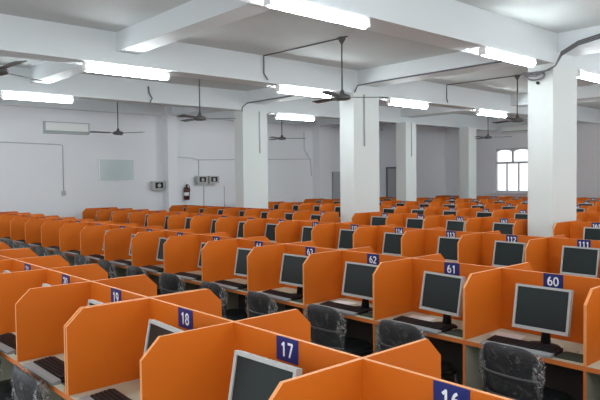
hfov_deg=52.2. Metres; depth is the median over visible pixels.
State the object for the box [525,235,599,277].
desk cubicle
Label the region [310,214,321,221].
computer monitor
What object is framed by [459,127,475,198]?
column
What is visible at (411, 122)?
conduit
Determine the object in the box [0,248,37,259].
desk cubicle
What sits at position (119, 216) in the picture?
desk cubicle
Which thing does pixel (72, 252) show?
keyboard
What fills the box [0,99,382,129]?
beam
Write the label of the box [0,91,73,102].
tube light
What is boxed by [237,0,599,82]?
beam
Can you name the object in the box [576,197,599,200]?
desk cubicle
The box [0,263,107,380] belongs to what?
desk cubicle
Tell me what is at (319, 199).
desk cubicle
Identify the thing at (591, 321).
desk cubicle
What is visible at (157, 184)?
grille
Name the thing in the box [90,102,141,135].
ceiling fan
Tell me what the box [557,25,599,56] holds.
beam
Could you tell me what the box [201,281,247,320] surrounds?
chair
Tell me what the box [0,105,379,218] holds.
wall
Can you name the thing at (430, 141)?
wall partition
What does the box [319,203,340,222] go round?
desk cubicle
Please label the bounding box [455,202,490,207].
desk cubicle
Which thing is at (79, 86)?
beam
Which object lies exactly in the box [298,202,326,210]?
desk cubicle
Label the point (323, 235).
desk cubicle
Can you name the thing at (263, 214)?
computer monitor
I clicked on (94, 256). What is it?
keyboard
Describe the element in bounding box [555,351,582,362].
mouse pad
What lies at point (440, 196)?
desk cubicle
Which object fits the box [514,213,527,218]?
computer monitor
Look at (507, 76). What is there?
cable
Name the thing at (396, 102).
tube light
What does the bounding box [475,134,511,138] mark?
ceiling fan
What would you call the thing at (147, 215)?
computer monitor
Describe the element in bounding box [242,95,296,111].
cable
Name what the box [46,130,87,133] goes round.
outlet
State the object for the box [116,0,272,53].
beam
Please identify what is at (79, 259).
chair
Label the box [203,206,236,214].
desk cubicle
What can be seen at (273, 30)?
ceiling
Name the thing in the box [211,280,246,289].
keyboard
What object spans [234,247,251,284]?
computer monitor
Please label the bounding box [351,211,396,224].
desk cubicle
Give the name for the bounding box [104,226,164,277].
desk cubicle
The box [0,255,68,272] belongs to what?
desk cubicle
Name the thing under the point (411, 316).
paper sheet
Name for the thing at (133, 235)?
computer monitor
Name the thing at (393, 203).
desk cubicle
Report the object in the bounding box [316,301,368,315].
keyboard
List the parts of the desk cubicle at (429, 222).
panel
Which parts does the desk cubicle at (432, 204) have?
panel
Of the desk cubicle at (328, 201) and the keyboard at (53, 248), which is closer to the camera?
the keyboard at (53, 248)
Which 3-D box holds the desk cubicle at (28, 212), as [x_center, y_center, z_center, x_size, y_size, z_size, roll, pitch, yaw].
[-5.908,0.890,12.790,0.972,1.198,0.820,-2,3,-42]
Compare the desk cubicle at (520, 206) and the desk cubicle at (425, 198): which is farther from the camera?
the desk cubicle at (425, 198)
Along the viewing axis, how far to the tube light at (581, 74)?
9.66 m
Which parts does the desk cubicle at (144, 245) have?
panel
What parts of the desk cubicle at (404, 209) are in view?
panel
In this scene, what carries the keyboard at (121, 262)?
on the desk cubicle at (117, 242)
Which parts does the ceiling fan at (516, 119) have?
blade, motor, down rod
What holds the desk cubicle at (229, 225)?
on the floor
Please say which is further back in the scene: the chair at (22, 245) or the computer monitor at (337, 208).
the computer monitor at (337, 208)
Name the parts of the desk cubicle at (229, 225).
panel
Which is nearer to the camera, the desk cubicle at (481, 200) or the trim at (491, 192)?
the desk cubicle at (481, 200)
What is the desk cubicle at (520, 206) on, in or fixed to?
on the floor
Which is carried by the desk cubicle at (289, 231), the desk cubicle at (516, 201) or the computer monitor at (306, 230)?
the computer monitor at (306, 230)
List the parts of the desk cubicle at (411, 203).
panel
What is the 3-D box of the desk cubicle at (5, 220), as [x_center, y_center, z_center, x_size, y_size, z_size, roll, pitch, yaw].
[-5.360,0.905,12.180,0.972,1.198,0.820,-2,3,-42]
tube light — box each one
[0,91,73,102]
[82,61,169,79]
[264,0,369,28]
[274,113,314,120]
[276,85,332,97]
[387,98,428,108]
[476,109,506,117]
[479,46,535,66]
[577,70,599,82]
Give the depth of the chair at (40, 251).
9.81 m
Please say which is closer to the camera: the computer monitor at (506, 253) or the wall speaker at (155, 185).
the computer monitor at (506, 253)
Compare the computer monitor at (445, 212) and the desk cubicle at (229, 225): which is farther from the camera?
the computer monitor at (445, 212)
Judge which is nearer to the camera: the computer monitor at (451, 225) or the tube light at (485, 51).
the tube light at (485, 51)
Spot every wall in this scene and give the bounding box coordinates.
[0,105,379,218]
[445,116,599,197]
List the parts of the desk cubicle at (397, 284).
modesty panel, panel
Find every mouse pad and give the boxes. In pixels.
[359,312,372,317]
[443,329,462,337]
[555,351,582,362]
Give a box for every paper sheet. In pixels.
[333,300,355,304]
[408,315,436,320]
[490,331,525,339]
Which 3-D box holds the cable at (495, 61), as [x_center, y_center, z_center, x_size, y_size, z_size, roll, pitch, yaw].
[2.252,-2.116,10.495,0.132,0.168,3.506,-2,3,-42]
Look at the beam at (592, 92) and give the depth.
14.39 m
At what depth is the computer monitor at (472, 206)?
15.31 m
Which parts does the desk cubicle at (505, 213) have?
panel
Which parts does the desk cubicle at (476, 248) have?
panel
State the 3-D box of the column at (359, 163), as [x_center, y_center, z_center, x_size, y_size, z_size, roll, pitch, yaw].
[1.197,-0.322,12.230,0.738,3.499,0.377,-2,3,-42]
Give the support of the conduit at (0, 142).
attached to the wall at (31, 175)
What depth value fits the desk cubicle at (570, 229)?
8.89 m
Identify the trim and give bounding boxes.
[320,118,339,125]
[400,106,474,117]
[491,192,527,193]
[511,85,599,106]
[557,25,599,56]
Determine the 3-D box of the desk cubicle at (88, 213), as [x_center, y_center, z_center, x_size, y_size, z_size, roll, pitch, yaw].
[-4.673,0.797,14.997,0.972,1.198,0.820,-2,3,-42]
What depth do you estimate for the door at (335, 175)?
21.46 m
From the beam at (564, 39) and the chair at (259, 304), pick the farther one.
the beam at (564, 39)
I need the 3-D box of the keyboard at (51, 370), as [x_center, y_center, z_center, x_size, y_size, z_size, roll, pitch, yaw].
[-1.454,0.996,3.608,0.189,0.035,0.479,-2,3,-42]
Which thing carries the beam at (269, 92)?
attached to the ceiling
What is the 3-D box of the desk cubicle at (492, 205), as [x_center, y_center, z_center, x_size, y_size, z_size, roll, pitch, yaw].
[5.127,0.687,14.975,0.972,1.198,0.820,-2,3,-42]
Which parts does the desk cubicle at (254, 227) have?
panel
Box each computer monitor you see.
[87,299,103,305]
[129,234,135,255]
[143,319,182,354]
[144,214,148,226]
[156,237,167,260]
[164,216,169,229]
[184,217,191,228]
[197,242,205,267]
[210,219,216,232]
[228,350,301,399]
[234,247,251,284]
[237,221,244,237]
[260,212,267,218]
[265,223,277,241]
[279,253,307,297]
[284,213,293,219]
[301,226,313,241]
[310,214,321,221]
[334,206,340,221]
[337,229,354,249]
[341,261,377,311]
[371,216,386,225]
[382,232,402,255]
[383,208,394,212]
[406,218,423,228]
[411,209,423,214]
[419,204,428,206]
[419,271,465,328]
[437,236,459,262]
[443,204,455,207]
[443,210,456,215]
[446,220,465,231]
[471,205,484,208]
[476,212,492,216]
[492,222,513,234]
[492,240,526,266]
[502,206,515,208]
[512,283,573,347]
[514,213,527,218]
[560,246,599,277]
[576,208,584,211]
[578,203,593,205]
[583,227,599,239]
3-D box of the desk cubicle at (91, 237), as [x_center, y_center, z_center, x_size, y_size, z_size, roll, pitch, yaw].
[-2.622,0.982,9.129,0.972,1.198,0.820,-2,3,-42]
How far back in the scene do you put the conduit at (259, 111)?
14.76 m
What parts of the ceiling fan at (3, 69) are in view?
motor, blade, blade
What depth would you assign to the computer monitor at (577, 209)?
13.41 m
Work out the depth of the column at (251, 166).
14.67 m
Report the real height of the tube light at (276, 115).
0.130 m
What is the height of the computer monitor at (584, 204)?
0.398 m
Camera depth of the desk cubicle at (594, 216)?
11.09 m
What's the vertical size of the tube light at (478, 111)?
0.130 m
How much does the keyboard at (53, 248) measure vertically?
0.035 m
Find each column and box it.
[161,106,177,211]
[234,110,267,208]
[312,118,331,198]
[340,93,379,222]
[396,122,415,200]
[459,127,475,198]
[528,63,576,236]
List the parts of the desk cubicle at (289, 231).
panel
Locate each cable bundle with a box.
[522,37,599,73]
[523,35,599,74]
[524,33,599,80]
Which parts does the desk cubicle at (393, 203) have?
panel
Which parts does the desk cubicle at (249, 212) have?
panel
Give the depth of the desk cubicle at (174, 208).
16.23 m
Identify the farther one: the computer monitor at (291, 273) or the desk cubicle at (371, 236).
the desk cubicle at (371, 236)
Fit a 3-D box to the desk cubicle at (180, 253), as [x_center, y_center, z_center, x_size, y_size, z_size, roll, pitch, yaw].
[-0.979,1.029,7.299,0.972,1.198,0.820,-2,3,-42]
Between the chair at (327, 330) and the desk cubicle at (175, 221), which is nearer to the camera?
the chair at (327, 330)
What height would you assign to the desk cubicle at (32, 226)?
1.198 m
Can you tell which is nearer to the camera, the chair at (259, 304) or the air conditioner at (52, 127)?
the chair at (259, 304)
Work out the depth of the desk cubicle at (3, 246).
6.83 m
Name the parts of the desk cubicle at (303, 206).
panel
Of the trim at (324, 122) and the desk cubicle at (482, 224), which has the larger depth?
the trim at (324, 122)
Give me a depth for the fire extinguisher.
17.69 m
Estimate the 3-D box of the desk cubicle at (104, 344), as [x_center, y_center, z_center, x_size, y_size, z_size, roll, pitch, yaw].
[-0.595,1.168,3.256,0.972,1.198,0.846,-2,3,-42]
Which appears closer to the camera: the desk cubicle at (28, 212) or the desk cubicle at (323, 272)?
the desk cubicle at (323, 272)
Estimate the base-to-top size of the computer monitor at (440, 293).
0.398 m
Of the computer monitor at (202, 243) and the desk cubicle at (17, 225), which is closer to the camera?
the computer monitor at (202, 243)
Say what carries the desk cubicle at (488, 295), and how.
on the floor
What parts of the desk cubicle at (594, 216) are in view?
panel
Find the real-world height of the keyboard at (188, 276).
0.035 m
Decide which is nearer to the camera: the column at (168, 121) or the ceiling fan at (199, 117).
the ceiling fan at (199, 117)
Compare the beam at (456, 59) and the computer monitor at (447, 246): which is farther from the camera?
the beam at (456, 59)
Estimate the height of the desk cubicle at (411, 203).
1.198 m
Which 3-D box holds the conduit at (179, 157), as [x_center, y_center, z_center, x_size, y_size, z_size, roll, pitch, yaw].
[-2.396,-1.778,18.618,3.209,1.158,0.022,-2,3,-42]
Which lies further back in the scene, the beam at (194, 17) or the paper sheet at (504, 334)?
the beam at (194, 17)
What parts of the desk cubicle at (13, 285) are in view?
panel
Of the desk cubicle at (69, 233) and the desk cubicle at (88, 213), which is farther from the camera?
the desk cubicle at (88, 213)
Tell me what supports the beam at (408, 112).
attached to the ceiling
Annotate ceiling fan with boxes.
[0,60,43,81]
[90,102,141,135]
[178,79,235,121]
[269,119,304,139]
[312,36,388,102]
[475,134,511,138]
[492,74,527,123]
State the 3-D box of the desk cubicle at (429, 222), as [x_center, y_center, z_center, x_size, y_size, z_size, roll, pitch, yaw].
[2.723,0.876,10.414,0.972,1.198,0.820,-2,3,-42]
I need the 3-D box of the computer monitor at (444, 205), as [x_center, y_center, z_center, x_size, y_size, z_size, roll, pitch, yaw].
[3.897,0.316,15.959,0.376,0.398,0.144,1,3,43]
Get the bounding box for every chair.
[0,372,14,399]
[5,239,15,248]
[13,364,48,399]
[20,242,30,247]
[36,246,48,256]
[54,249,63,257]
[75,254,89,264]
[99,259,114,278]
[128,265,161,294]
[160,272,183,294]
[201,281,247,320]
[246,291,275,317]
[307,304,372,356]
[377,320,457,383]
[480,342,573,399]
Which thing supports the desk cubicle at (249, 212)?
on the floor
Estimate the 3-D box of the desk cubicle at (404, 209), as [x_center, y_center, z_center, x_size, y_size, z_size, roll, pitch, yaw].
[2.779,0.749,13.971,0.972,1.198,0.820,-2,3,-42]
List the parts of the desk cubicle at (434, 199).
panel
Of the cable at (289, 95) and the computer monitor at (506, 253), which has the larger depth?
the cable at (289, 95)
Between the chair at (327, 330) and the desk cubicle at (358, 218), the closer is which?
the chair at (327, 330)
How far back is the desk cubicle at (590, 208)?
13.29 m
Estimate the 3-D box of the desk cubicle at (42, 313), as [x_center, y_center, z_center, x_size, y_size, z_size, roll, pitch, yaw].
[-1.134,1.153,3.856,0.972,1.198,0.820,-2,3,-42]
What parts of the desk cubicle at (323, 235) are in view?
panel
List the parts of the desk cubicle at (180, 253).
panel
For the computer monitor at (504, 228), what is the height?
0.398 m
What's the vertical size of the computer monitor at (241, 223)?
0.398 m
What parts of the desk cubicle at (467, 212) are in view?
panel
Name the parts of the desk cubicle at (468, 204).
panel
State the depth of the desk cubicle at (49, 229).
10.41 m
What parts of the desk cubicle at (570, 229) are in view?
panel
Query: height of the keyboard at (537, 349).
0.035 m
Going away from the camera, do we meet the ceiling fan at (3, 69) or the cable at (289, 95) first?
the ceiling fan at (3, 69)
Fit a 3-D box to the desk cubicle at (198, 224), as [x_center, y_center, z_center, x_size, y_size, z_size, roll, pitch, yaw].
[-1.387,0.890,11.337,0.972,1.198,0.820,-2,3,-42]
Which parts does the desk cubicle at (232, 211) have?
panel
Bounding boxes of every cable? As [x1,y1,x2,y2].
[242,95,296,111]
[263,39,337,79]
[354,61,504,91]
[446,76,513,102]
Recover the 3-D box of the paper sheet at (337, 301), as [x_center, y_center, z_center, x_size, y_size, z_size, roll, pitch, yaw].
[0.390,0.924,5.509,0.210,0.003,0.140,1,3,39]
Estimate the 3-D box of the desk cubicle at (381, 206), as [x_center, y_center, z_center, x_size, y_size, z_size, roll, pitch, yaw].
[2.231,0.734,14.581,0.972,1.198,0.820,-2,3,-42]
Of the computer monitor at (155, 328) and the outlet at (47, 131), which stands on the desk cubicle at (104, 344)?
the computer monitor at (155, 328)
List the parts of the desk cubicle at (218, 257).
modesty panel, panel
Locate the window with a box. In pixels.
[495,147,527,191]
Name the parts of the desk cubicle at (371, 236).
panel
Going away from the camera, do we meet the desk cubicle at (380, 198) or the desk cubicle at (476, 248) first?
the desk cubicle at (476, 248)
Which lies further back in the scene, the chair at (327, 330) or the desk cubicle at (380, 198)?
the desk cubicle at (380, 198)
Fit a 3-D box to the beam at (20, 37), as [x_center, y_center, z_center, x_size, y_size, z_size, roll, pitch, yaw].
[0.808,-2.284,11.832,22.878,0.459,0.377,-2,3,-42]
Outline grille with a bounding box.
[155,182,162,187]
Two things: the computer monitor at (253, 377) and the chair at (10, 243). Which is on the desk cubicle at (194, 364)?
the computer monitor at (253, 377)
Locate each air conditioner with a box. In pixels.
[43,121,89,134]
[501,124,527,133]
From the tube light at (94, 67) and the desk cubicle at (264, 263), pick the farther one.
the tube light at (94, 67)
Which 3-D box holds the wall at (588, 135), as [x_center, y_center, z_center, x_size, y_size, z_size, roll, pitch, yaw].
[10.627,-0.865,18.278,0.246,3.941,17.958,-2,3,-42]
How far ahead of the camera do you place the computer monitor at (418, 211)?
13.70 m
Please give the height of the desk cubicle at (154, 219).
1.198 m
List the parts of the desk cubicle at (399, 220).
panel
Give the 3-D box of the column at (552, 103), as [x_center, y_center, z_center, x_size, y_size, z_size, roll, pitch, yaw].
[3.838,-0.248,9.319,0.779,3.499,0.385,-2,3,-42]
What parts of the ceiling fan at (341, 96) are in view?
blade, blade, motor, down rod, blade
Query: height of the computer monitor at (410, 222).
0.398 m
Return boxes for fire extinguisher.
[184,184,189,199]
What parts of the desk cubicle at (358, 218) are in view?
panel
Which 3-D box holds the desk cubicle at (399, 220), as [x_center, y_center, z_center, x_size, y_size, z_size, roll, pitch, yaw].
[2.175,0.861,11.024,0.972,1.198,0.820,-2,3,-42]
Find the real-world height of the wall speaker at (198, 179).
0.220 m
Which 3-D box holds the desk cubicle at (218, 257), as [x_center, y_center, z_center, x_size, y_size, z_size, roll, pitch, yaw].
[-0.431,1.044,6.689,0.972,1.198,0.820,-2,3,-42]
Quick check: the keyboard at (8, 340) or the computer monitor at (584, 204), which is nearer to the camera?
the keyboard at (8, 340)
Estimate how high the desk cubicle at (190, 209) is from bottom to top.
1.198 m
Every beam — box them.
[0,14,599,123]
[0,65,496,130]
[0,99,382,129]
[29,61,85,84]
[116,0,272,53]
[171,106,222,116]
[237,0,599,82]
[246,87,311,104]
[358,51,517,86]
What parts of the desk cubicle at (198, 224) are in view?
panel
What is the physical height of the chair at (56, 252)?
0.850 m
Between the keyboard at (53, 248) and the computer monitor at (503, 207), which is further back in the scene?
the computer monitor at (503, 207)
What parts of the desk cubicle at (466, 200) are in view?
panel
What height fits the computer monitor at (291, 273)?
0.398 m
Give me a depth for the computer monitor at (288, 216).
12.85 m
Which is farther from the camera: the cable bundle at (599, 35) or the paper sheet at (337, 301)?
the cable bundle at (599, 35)
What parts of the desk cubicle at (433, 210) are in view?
panel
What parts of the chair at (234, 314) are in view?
backrest, frame, seat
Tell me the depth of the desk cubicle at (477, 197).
20.73 m
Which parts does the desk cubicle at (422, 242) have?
panel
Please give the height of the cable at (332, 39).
0.413 m
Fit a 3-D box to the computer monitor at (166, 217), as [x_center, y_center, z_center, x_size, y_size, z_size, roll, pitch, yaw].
[-2.592,0.519,12.293,0.144,0.398,0.376,-2,3,-38]
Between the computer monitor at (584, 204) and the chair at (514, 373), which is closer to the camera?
the chair at (514, 373)
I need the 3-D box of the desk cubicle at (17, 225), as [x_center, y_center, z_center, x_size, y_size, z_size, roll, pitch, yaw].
[-4.812,0.920,11.569,0.972,1.198,0.820,-2,3,-42]
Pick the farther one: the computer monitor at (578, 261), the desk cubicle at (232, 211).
the desk cubicle at (232, 211)
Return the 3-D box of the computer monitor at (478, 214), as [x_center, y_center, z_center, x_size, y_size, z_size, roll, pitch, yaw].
[3.768,0.441,12.483,0.144,0.398,0.376,-2,3,-40]
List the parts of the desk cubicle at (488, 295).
panel, modesty panel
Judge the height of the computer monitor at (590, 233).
0.398 m
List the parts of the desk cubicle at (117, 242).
panel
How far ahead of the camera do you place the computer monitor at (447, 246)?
7.36 m
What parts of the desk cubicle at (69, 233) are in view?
panel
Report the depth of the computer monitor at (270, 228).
9.87 m
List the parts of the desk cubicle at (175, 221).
panel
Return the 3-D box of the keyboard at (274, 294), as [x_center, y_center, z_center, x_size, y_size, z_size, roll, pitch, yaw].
[-0.204,0.903,5.830,0.189,0.035,0.479,-2,3,-40]
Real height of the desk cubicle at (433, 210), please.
1.198 m
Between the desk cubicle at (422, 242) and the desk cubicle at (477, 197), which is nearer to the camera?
the desk cubicle at (422, 242)
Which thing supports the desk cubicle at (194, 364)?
on the floor
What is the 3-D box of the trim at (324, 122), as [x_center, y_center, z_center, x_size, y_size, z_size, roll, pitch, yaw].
[1.792,-2.673,20.056,0.492,0.287,3.444,-2,3,-42]
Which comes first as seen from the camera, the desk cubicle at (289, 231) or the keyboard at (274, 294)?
the keyboard at (274, 294)
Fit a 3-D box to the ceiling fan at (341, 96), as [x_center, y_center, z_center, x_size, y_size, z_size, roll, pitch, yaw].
[0.512,-1.933,9.110,1.244,0.927,1.157,-2,3,-42]
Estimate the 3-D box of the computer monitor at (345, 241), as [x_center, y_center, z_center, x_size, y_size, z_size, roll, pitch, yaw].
[0.710,0.613,8.615,0.144,0.398,0.376,-2,3,-42]
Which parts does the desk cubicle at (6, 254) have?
panel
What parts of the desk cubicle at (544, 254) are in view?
panel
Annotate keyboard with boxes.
[0,333,15,354]
[23,356,64,385]
[28,242,40,246]
[44,246,59,250]
[62,250,80,254]
[78,388,131,399]
[84,254,103,259]
[109,259,131,265]
[139,265,163,272]
[174,272,201,280]
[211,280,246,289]
[258,289,301,301]
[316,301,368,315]
[390,316,451,334]
[480,335,562,358]
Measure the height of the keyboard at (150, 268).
0.035 m
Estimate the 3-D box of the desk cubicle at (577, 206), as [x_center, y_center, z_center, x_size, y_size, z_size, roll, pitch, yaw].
[6.222,0.718,13.754,0.972,1.198,0.820,-2,3,-42]
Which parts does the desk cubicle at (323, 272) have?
modesty panel, panel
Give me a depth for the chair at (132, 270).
7.44 m
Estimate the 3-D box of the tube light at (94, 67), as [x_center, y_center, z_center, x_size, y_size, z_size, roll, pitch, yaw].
[-2.470,-1.845,8.812,1.310,0.130,0.110,-2,3,-42]
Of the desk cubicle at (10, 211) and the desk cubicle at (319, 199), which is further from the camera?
the desk cubicle at (319, 199)
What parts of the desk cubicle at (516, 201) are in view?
panel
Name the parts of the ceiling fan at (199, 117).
blade, blade, motor, down rod, blade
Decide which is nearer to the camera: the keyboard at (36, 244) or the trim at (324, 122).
the keyboard at (36, 244)
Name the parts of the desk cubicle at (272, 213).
panel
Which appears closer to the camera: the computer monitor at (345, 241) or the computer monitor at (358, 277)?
the computer monitor at (358, 277)
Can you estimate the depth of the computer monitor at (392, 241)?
8.01 m
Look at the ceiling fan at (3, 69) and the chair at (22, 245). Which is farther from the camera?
the chair at (22, 245)
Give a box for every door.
[332,172,339,198]
[386,167,395,196]
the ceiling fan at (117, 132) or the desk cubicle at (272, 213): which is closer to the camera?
the desk cubicle at (272, 213)
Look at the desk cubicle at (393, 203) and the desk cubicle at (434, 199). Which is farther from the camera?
the desk cubicle at (434, 199)
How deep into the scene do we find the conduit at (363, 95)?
11.97 m
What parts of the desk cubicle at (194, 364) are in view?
panel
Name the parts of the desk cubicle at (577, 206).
panel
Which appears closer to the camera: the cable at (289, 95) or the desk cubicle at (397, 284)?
the desk cubicle at (397, 284)
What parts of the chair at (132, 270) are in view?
backrest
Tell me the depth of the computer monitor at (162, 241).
7.72 m
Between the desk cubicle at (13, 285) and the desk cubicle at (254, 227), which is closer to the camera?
the desk cubicle at (13, 285)
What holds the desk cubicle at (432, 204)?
on the floor
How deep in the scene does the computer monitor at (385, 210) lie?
14.34 m
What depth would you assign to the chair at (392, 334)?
4.44 m
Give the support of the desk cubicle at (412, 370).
on the floor
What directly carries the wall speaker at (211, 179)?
attached to the wall at (31, 175)
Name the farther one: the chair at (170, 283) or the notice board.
the notice board
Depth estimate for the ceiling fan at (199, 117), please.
11.90 m
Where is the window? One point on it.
(510, 149)
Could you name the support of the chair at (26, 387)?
on the floor
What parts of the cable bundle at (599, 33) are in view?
cable coil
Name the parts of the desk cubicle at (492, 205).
panel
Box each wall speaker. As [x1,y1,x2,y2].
[150,181,164,189]
[195,176,207,183]
[208,176,218,182]
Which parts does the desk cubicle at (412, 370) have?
panel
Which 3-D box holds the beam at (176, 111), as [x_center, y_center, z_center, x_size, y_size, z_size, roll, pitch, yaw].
[-2.464,-2.490,16.240,0.533,0.287,3.444,-2,3,-42]
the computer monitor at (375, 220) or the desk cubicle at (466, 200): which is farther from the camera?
the desk cubicle at (466, 200)
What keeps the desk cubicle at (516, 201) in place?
on the floor
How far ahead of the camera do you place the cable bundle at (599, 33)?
8.81 m
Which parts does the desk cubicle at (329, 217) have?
panel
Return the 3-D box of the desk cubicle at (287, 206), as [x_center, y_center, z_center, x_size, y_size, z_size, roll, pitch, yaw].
[0.041,0.672,17.021,0.972,1.198,0.820,-2,3,-42]
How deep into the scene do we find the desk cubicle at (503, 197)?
20.16 m
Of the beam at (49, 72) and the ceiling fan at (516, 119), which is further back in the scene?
the ceiling fan at (516, 119)
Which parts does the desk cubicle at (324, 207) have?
panel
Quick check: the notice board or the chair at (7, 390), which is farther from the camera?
the notice board
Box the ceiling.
[0,0,599,117]
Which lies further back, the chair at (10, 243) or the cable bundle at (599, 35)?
the chair at (10, 243)
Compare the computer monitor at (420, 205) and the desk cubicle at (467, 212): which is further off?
the computer monitor at (420, 205)
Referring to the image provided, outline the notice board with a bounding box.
[98,158,134,180]
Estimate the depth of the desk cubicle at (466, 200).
18.55 m
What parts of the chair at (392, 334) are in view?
frame, backrest, seat, seat frame, leg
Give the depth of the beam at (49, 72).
10.53 m
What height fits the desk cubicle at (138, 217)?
1.198 m
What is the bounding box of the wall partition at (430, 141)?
[380,123,444,197]
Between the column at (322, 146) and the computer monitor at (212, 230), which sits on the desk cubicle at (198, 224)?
the computer monitor at (212, 230)
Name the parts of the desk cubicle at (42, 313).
panel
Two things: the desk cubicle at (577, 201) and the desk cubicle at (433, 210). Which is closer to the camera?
the desk cubicle at (433, 210)
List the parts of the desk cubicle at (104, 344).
panel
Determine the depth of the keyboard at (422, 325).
4.54 m
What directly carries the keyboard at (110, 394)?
on the desk cubicle at (104, 344)
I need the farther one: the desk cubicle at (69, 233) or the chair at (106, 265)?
the desk cubicle at (69, 233)
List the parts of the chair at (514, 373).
frame, backrest, seat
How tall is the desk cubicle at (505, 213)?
1.198 m
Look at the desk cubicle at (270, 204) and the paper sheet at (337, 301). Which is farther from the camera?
the desk cubicle at (270, 204)
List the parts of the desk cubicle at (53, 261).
panel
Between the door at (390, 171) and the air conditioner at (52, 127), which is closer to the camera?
the air conditioner at (52, 127)
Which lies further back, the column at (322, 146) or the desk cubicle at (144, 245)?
the column at (322, 146)
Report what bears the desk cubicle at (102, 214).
on the floor
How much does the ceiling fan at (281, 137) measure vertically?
0.927 m
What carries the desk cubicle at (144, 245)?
on the floor
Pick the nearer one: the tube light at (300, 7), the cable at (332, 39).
the tube light at (300, 7)
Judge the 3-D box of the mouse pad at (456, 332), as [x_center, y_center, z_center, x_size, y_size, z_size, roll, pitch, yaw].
[1.148,0.955,4.394,0.170,0.004,0.180,-2,3,-40]
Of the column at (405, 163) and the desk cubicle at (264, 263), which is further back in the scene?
the column at (405, 163)
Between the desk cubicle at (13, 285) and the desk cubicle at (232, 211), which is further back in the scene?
the desk cubicle at (232, 211)
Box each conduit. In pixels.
[0,142,63,190]
[179,157,234,159]
[259,111,260,152]
[363,95,364,145]
[411,122,411,155]
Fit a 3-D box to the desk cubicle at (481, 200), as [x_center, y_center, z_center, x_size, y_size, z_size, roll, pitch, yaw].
[5.832,0.579,17.809,0.972,1.198,0.820,-2,3,-42]
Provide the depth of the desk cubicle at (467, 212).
12.89 m
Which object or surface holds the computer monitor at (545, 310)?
on the desk cubicle at (488, 295)
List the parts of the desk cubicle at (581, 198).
panel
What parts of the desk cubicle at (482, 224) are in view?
panel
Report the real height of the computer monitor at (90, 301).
0.398 m
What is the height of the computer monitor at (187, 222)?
0.398 m
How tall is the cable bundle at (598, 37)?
0.439 m
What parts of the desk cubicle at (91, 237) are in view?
panel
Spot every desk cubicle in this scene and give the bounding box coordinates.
[0,211,18,213]
[0,212,30,216]
[0,214,44,242]
[0,242,11,249]
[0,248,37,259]
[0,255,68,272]
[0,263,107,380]
[10,215,59,248]
[15,274,156,399]
[25,217,76,253]
[41,219,94,255]
[59,221,114,265]
[64,288,232,399]
[80,223,138,264]
[82,207,117,220]
[96,208,132,221]
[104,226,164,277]
[112,209,148,223]
[129,210,166,226]
[131,229,195,288]
[140,309,360,399]
[147,211,187,227]
[163,232,237,291]
[167,213,207,229]
[169,205,199,211]
[185,206,218,212]
[190,214,235,233]
[201,236,283,310]
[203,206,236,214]
[215,216,265,237]
[223,207,258,216]
[243,217,296,237]
[244,208,283,217]
[247,241,337,317]
[267,209,306,217]
[268,201,287,208]
[269,338,512,399]
[275,219,329,243]
[278,202,302,209]
[292,211,338,222]
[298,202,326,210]
[303,198,323,202]
[303,247,409,356]
[311,222,371,249]
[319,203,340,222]
[321,199,339,203]
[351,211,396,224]
[353,224,419,255]
[373,254,500,384]
[379,197,395,199]
[380,205,401,210]
[381,200,409,205]
[386,213,439,227]
[394,206,430,213]
[401,227,478,261]
[404,201,430,205]
[416,197,433,200]
[423,214,479,229]
[424,206,464,214]
[429,201,464,206]
[432,198,459,201]
[435,195,455,197]
[455,198,480,202]
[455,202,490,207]
[456,207,502,216]
[457,231,543,266]
[463,262,599,399]
[465,216,527,235]
[476,196,502,198]
[479,199,510,202]
[484,203,518,208]
[491,209,527,218]
[498,196,521,198]
[505,199,527,203]
[515,204,527,209]
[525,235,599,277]
[553,220,599,238]
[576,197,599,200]
[576,200,599,205]
[576,205,588,211]
[576,211,599,222]
[583,286,599,399]
[587,206,599,211]
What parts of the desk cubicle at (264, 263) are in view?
modesty panel, panel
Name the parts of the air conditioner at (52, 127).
panel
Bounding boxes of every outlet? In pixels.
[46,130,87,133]
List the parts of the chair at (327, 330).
backrest, frame, seat, seat frame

